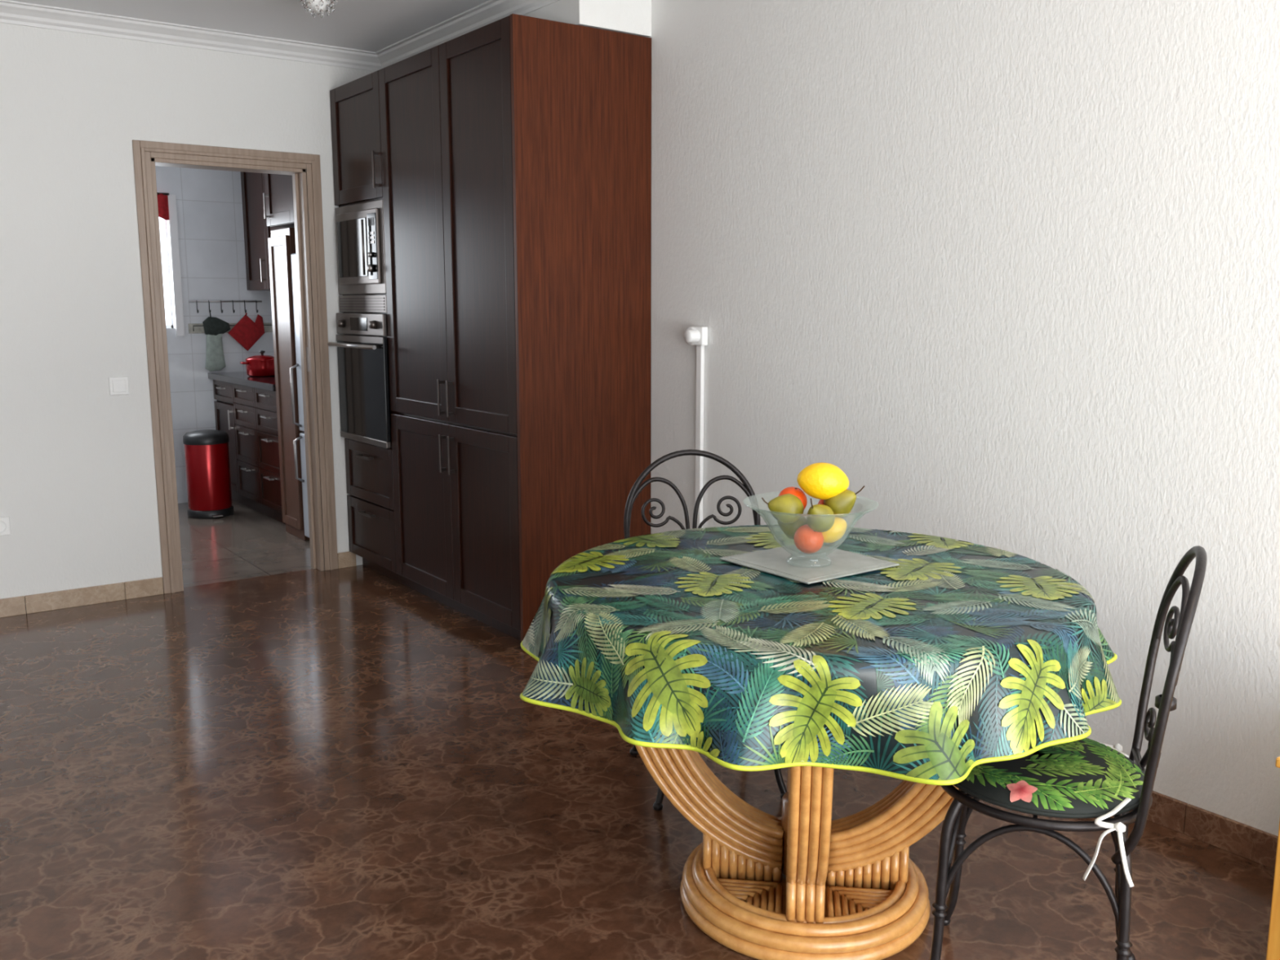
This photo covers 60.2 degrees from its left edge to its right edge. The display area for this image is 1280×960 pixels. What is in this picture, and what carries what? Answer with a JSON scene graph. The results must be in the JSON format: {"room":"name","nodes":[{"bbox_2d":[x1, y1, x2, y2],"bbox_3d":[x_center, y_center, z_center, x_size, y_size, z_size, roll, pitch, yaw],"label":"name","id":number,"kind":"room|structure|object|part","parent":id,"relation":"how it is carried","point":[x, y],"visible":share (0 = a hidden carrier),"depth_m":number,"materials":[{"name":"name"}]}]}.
{"room":"dining room","nodes":[
{"label":"dining room","id":0,"kind":"room"},
{"bbox_2d":[0,22,374,609],"bbox_3d":[-3.159,-0.624,4.324,5.280,2.530,0.120,-7,11,-36],"label":"wall","id":1,"kind":"structure","parent":0,"point":[78,490],"depth_m":4.80,"materials":[{"name":"white paint"}]},
{"bbox_2d":[0,515,10,535],"bbox_3d":[-2.724,0.198,4.694,0.080,0.080,0.012,-7,11,-36],"label":"wall outlet","id":2,"kind":"object","parent":1,"relation":"attached to","point":[5,528],"visible":1,"depth_m":4.70,"materials":[{"name":"white plastic"}]},
{"bbox_2d":[0,577,164,617],"bbox_3d":[-3.730,0.665,4.021,3.763,0.080,0.013,-7,11,-36],"label":"baseboard","id":3,"kind":"structure","parent":1,"relation":"attached to","point":[15,606],"depth_m":4.91,"materials":[{"name":"beige tile"}]},
{"bbox_2d":[108,376,128,395],"bbox_3d":[-2.313,-0.418,4.901,0.080,0.080,0.012,-7,11,-36],"label":"light switch","id":4,"kind":"object","parent":1,"relation":"attached to","point":[117,385],"visible":1,"depth_m":4.90,"materials":[{"name":"white plastic"}]},
{"bbox_2d":[0,0,382,71],"bbox_3d":[-3.235,-1.809,3.957,4.950,0.075,0.072,-7,11,-36],"label":"crown molding","id":5,"kind":"structure","parent":1,"relation":"attached to","point":[12,12],"depth_m":4.84,"materials":[{"name":"white paint"}]},
{"bbox_2d":[132,139,337,593],"bbox_3d":[-1.912,-0.523,5.263,0.837,2.035,0.154,-7,11,-36],"label":"door frame","id":6,"kind":"structure","parent":1,"relation":"attached to","point":[147,155],"depth_m":5.16,"materials":[{"name":"brown wood"}]},
{"bbox_2d":[337,551,356,568],"bbox_3d":[-1.498,0.406,5.639,0.095,0.080,0.013,-7,11,-36],"label":"baseboard","id":7,"kind":"structure","parent":1,"relation":"attached to","point":[345,559],"depth_m":5.63,"materials":[{"name":"beige stone"}]},
{"bbox_2d":[155,165,274,503],"bbox_3d":[-3.457,-1.061,7.060,2.480,2.530,0.100,-7,11,-36],"label":"wall","id":8,"kind":"structure","parent":0,"point":[209,202],"depth_m":7.38,"materials":[{"name":"tile"}]},
{"bbox_2d":[163,194,184,336],"bbox_3d":[-3.528,-1.356,6.944,1.185,0.910,0.105,-7,11,-36],"label":"window","id":9,"kind":"structure","parent":8,"relation":"in","point":[173,227],"depth_m":7.25,"materials":[{"name":"white metal"}]},
{"bbox_2d":[156,192,168,220],"bbox_3d":[-3.345,-1.736,6.935,0.740,0.173,0.020,-7,11,-36],"label":"cafe curtain","id":10,"kind":"object","parent":9,"relation":"attached to","point":[162,197],"visible":0.14,"depth_m":7.12,"materials":[{"name":"fabric"}]},
{"bbox_2d":[188,300,262,313],"bbox_3d":[-2.788,-1.167,7.438,0.480,0.086,0.062,-7,11,-36],"label":"hook rail","id":11,"kind":"object","parent":8,"relation":"attached to","point":[189,301],"visible":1,"depth_m":7.43,"materials":[{"name":"metal"}]},
{"bbox_2d":[202,313,230,371],"bbox_3d":[-2.844,-0.927,7.433,0.180,0.389,0.046,-7,11,-36],"label":"oven mitt","id":12,"kind":"object","parent":11,"relation":"hanging from","point":[214,327],"visible":1,"depth_m":7.41,"materials":[{"name":"fabric"}]},
{"bbox_2d":[228,312,265,351],"bbox_3d":[-2.683,-1.010,7.533,0.250,0.260,0.038,-7,12,-39],"label":"pot holder","id":13,"kind":"object","parent":11,"relation":"hanging from","point":[246,332],"visible":1,"depth_m":7.53,"materials":[{"name":"red fabric"}]},
{"bbox_2d":[188,322,272,333],"bbox_3d":[-2.683,-1.043,7.568,0.788,0.065,0.010,-7,11,-36],"label":"tile","id":14,"kind":"structure","parent":8,"relation":"attached to","point":[193,327],"depth_m":7.39,"materials":[{"name":"tile"}]},
{"bbox_2d":[240,171,285,290],"bbox_3d":[-2.175,-1.657,7.019,0.346,0.880,1.328,-7,11,-36],"label":"upper cabinet","id":15,"kind":"object","parent":8,"relation":"attached to","point":[256,231],"depth_m":7.29,"materials":[{"name":"brown wood"}]},
{"bbox_2d":[8,0,489,52],"bbox_3d":[-1.089,-1.479,1.335,5.480,0.100,6.990,-7,11,-36],"label":"ceiling","id":16,"kind":"structure","parent":0,"point":[370,25],"depth_m":4.64,"materials":[{"name":"white paint"}]},
{"bbox_2d":[300,0,337,17],"bbox_3d":[-1.212,-1.809,4.152,0.138,0.136,0.138,-7,11,-36],"label":"ceiling lamp","id":17,"kind":"object","parent":16,"relation":"attached to","point":[319,6],"visible":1,"depth_m":4.14,"materials":[{"name":"glass"}]},
{"bbox_2d":[375,0,560,68],"bbox_3d":[-0.771,-1.929,4.713,0.072,0.075,1.755,-7,11,-36],"label":"crown molding","id":18,"kind":"structure","parent":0,"point":[490,11],"depth_m":4.72,"materials":[{"name":"white paint"}]},
{"bbox_2d":[524,0,651,37],"bbox_3d":[-0.609,-1.895,4.839,0.330,0.183,1.755,-7,11,-36],"label":"wall","id":19,"kind":"structure","parent":0,"point":[633,17],"depth_m":4.15,"materials":[{"name":"white paint"}]},
{"bbox_2d":[0,499,1275,959],"bbox_3d":[-1.818,0.962,2.728,5.480,0.100,9.450,-7,11,-36],"label":"floor","id":20,"kind":"structure","parent":0,"point":[346,763],"depth_m":2.91,"materials":[{"name":"tile"}]},
{"bbox_2d":[182,429,233,519],"bbox_3d":[-2.738,-0.045,7.001,0.278,0.542,0.278,1,9,9],"label":"pedal bin","id":21,"kind":"object","parent":20,"relation":"on","point":[206,455],"visible":1,"depth_m":6.90,"materials":[{"name":"red metal"}]},
{"bbox_2d":[208,371,285,524],"bbox_3d":[-2.274,-0.236,7.159,0.608,0.870,1.348,-7,11,-36],"label":"base cabinet","id":22,"kind":"object","parent":20,"relation":"on","point":[246,406],"depth_m":6.94,"materials":[{"name":"brown wood"}]},
{"bbox_2d":[240,350,275,376],"bbox_3d":[-2.433,-0.753,7.117,0.272,0.163,0.208,-7,11,-36],"label":"cooking pot","id":23,"kind":"object","parent":22,"relation":"on","point":[262,365],"visible":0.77,"depth_m":7.04,"materials":[{"name":"metal"}]},
{"bbox_2d":[262,173,309,540],"bbox_3d":[-1.615,-0.798,6.144,0.626,2.300,0.895,-7,11,-36],"label":"tall cabinet","id":24,"kind":"object","parent":20,"relation":"on","point":[277,197],"visible":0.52,"depth_m":6.21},
{"bbox_2d":[289,253,309,537],"bbox_3d":[-1.527,-0.432,6.070,0.623,1.600,0.560,-7,11,-36],"label":"refrigerator","id":25,"kind":"object","parent":20,"relation":"on","point":[294,272],"visible":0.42,"depth_m":6.09,"materials":[{"name":"metal"}]},
{"bbox_2d":[327,13,651,653],"bbox_3d":[-0.749,-0.625,4.930,0.683,2.340,1.752,-7,11,-36],"label":"tall cabinet","id":26,"kind":"object","parent":20,"relation":"on","point":[492,181],"visible":0.97,"depth_m":4.34,"materials":[{"name":"brown wood"}]},
{"bbox_2d":[327,294,391,448],"bbox_3d":[-1.335,-0.524,5.247,0.090,0.698,0.569,-7,11,-36],"label":"oven","id":27,"kind":"object","parent":26,"relation":"in","point":[363,351],"depth_m":5.21,"materials":[{"name":"metal"}]},
{"bbox_2d":[335,199,386,294],"bbox_3d":[-1.323,-1.080,5.168,0.060,0.415,0.569,-7,11,-36],"label":"microwave","id":28,"kind":"object","parent":26,"relation":"in","point":[360,224],"depth_m":5.12,"materials":[{"name":"metal"}]},
{"bbox_2d":[623,449,786,810],"bbox_3d":[0.184,0.392,3.099,0.417,0.908,0.445,-2,9,-10],"label":"chair","id":29,"kind":"object","parent":20,"relation":"on","point":[744,486],"visible":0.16,"depth_m":3.23,"materials":[{"name":"metal"}]},
{"bbox_3d":[0.155,0.187,3.228,0.409,0.543,0.121,-2,9,-10],"label":"backrest","id":30,"kind":"part","parent":29,"relation":"part of","materials":[{"name":"metal"}]},
{"bbox_2d":[634,744,958,959],"bbox_3d":[0.369,0.580,2.440,1.095,0.744,1.095,6,11,33],"label":"dining table","id":31,"kind":"object","parent":20,"relation":"on","point":[802,883],"visible":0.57,"depth_m":2.39,"materials":[{"name":"beige wicker"}]},
{"bbox_2d":[520,524,1121,785],"bbox_3d":[0.384,0.303,2.398,1.304,0.201,1.305,0,9,0],"label":"tablecloth","id":32,"kind":"object","parent":31,"relation":"on","point":[940,664],"visible":0.93,"depth_m":1.96,"materials":[{"name":"fabric"}]},
{"bbox_2d":[720,544,899,584],"bbox_3d":[0.380,0.183,2.488,0.284,0.005,0.284,-7,11,-36],"label":"placemat","id":33,"kind":"object","parent":32,"relation":"on","point":[779,561],"visible":0.81,"depth_m":2.46,"materials":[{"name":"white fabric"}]},
{"bbox_2d":[742,496,877,567],"bbox_3d":[0.376,0.117,2.449,0.296,0.138,0.296,-7,11,-36],"label":"glass fruit bowl","id":34,"kind":"object","parent":33,"relation":"on","point":[862,496],"visible":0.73,"depth_m":2.42,"materials":[{"name":"clear glass"}]},
{"bbox_2d":[761,462,864,553],"bbox_3d":[0.368,0.060,2.437,0.221,0.197,0.150,-3,9,-17],"label":"fruit","id":35,"kind":"object","parent":34,"relation":"in","point":[824,482],"visible":0.99,"depth_m":2.41,"materials":[{"name":"yellow food"}]},
{"bbox_2d":[929,545,1207,959],"bbox_3d":[0.784,0.554,2.084,0.445,0.908,0.417,4,10,22],"label":"chair","id":36,"kind":"object","parent":20,"relation":"on","point":[1086,777],"visible":0.81,"depth_m":1.98,"materials":[{"name":"metal"}]},
{"bbox_3d":[0.760,0.572,2.097,0.388,0.018,0.388,4,10,22],"label":"seat frame","id":37,"kind":"part","parent":36,"relation":"part of","materials":[{"name":"metal"}]},
{"bbox_2d":[953,738,1144,818],"bbox_3d":[0.760,0.540,2.091,0.384,0.046,0.384,4,10,22],"label":"cushion","id":38,"kind":"object","parent":36,"relation":"on","point":[1083,778],"depth_m":1.98,"materials":[{"name":"fabric"}]},
{"bbox_3d":[0.933,0.384,1.993,0.121,0.543,0.409,4,10,22],"label":"backrest","id":39,"kind":"part","parent":36,"relation":"part of","materials":[{"name":"metal"}]},
{"bbox_2d":[1266,755,1279,959],"bbox_3d":[1.579,0.779,2.037,0.538,0.480,0.599,-7,11,-36],"label":"base cabinet","id":40,"kind":"object","parent":20,"relation":"on","point":[1273,940],"visible":1,"depth_m":2.13,"materials":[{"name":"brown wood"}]},
{"bbox_2d":[648,0,1279,835],"bbox_3d":[0.350,-0.587,4.093,0.100,2.530,9.450,-7,11,-36],"label":"wall","id":41,"kind":"structure","parent":0,"point":[1009,270],"depth_m":3.06,"materials":[{"name":"white paint"}]},
{"bbox_2d":[684,326,707,528],"bbox_3d":[0.199,-0.002,4.246,0.072,1.165,0.094,-7,11,-36],"label":"pipe","id":42,"kind":"object","parent":41,"relation":"attached to","point":[693,335],"visible":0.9,"depth_m":4.20,"materials":[{"name":"white plastic"}]},
{"bbox_2d":[1128,790,1278,869],"bbox_3d":[1.544,0.893,2.588,0.013,0.080,5.063,-7,11,-36],"label":"baseboard","id":43,"kind":"structure","parent":41,"relation":"attached to","point":[1243,840],"depth_m":2.74,"materials":[{"name":"brown tile"}]}
]}

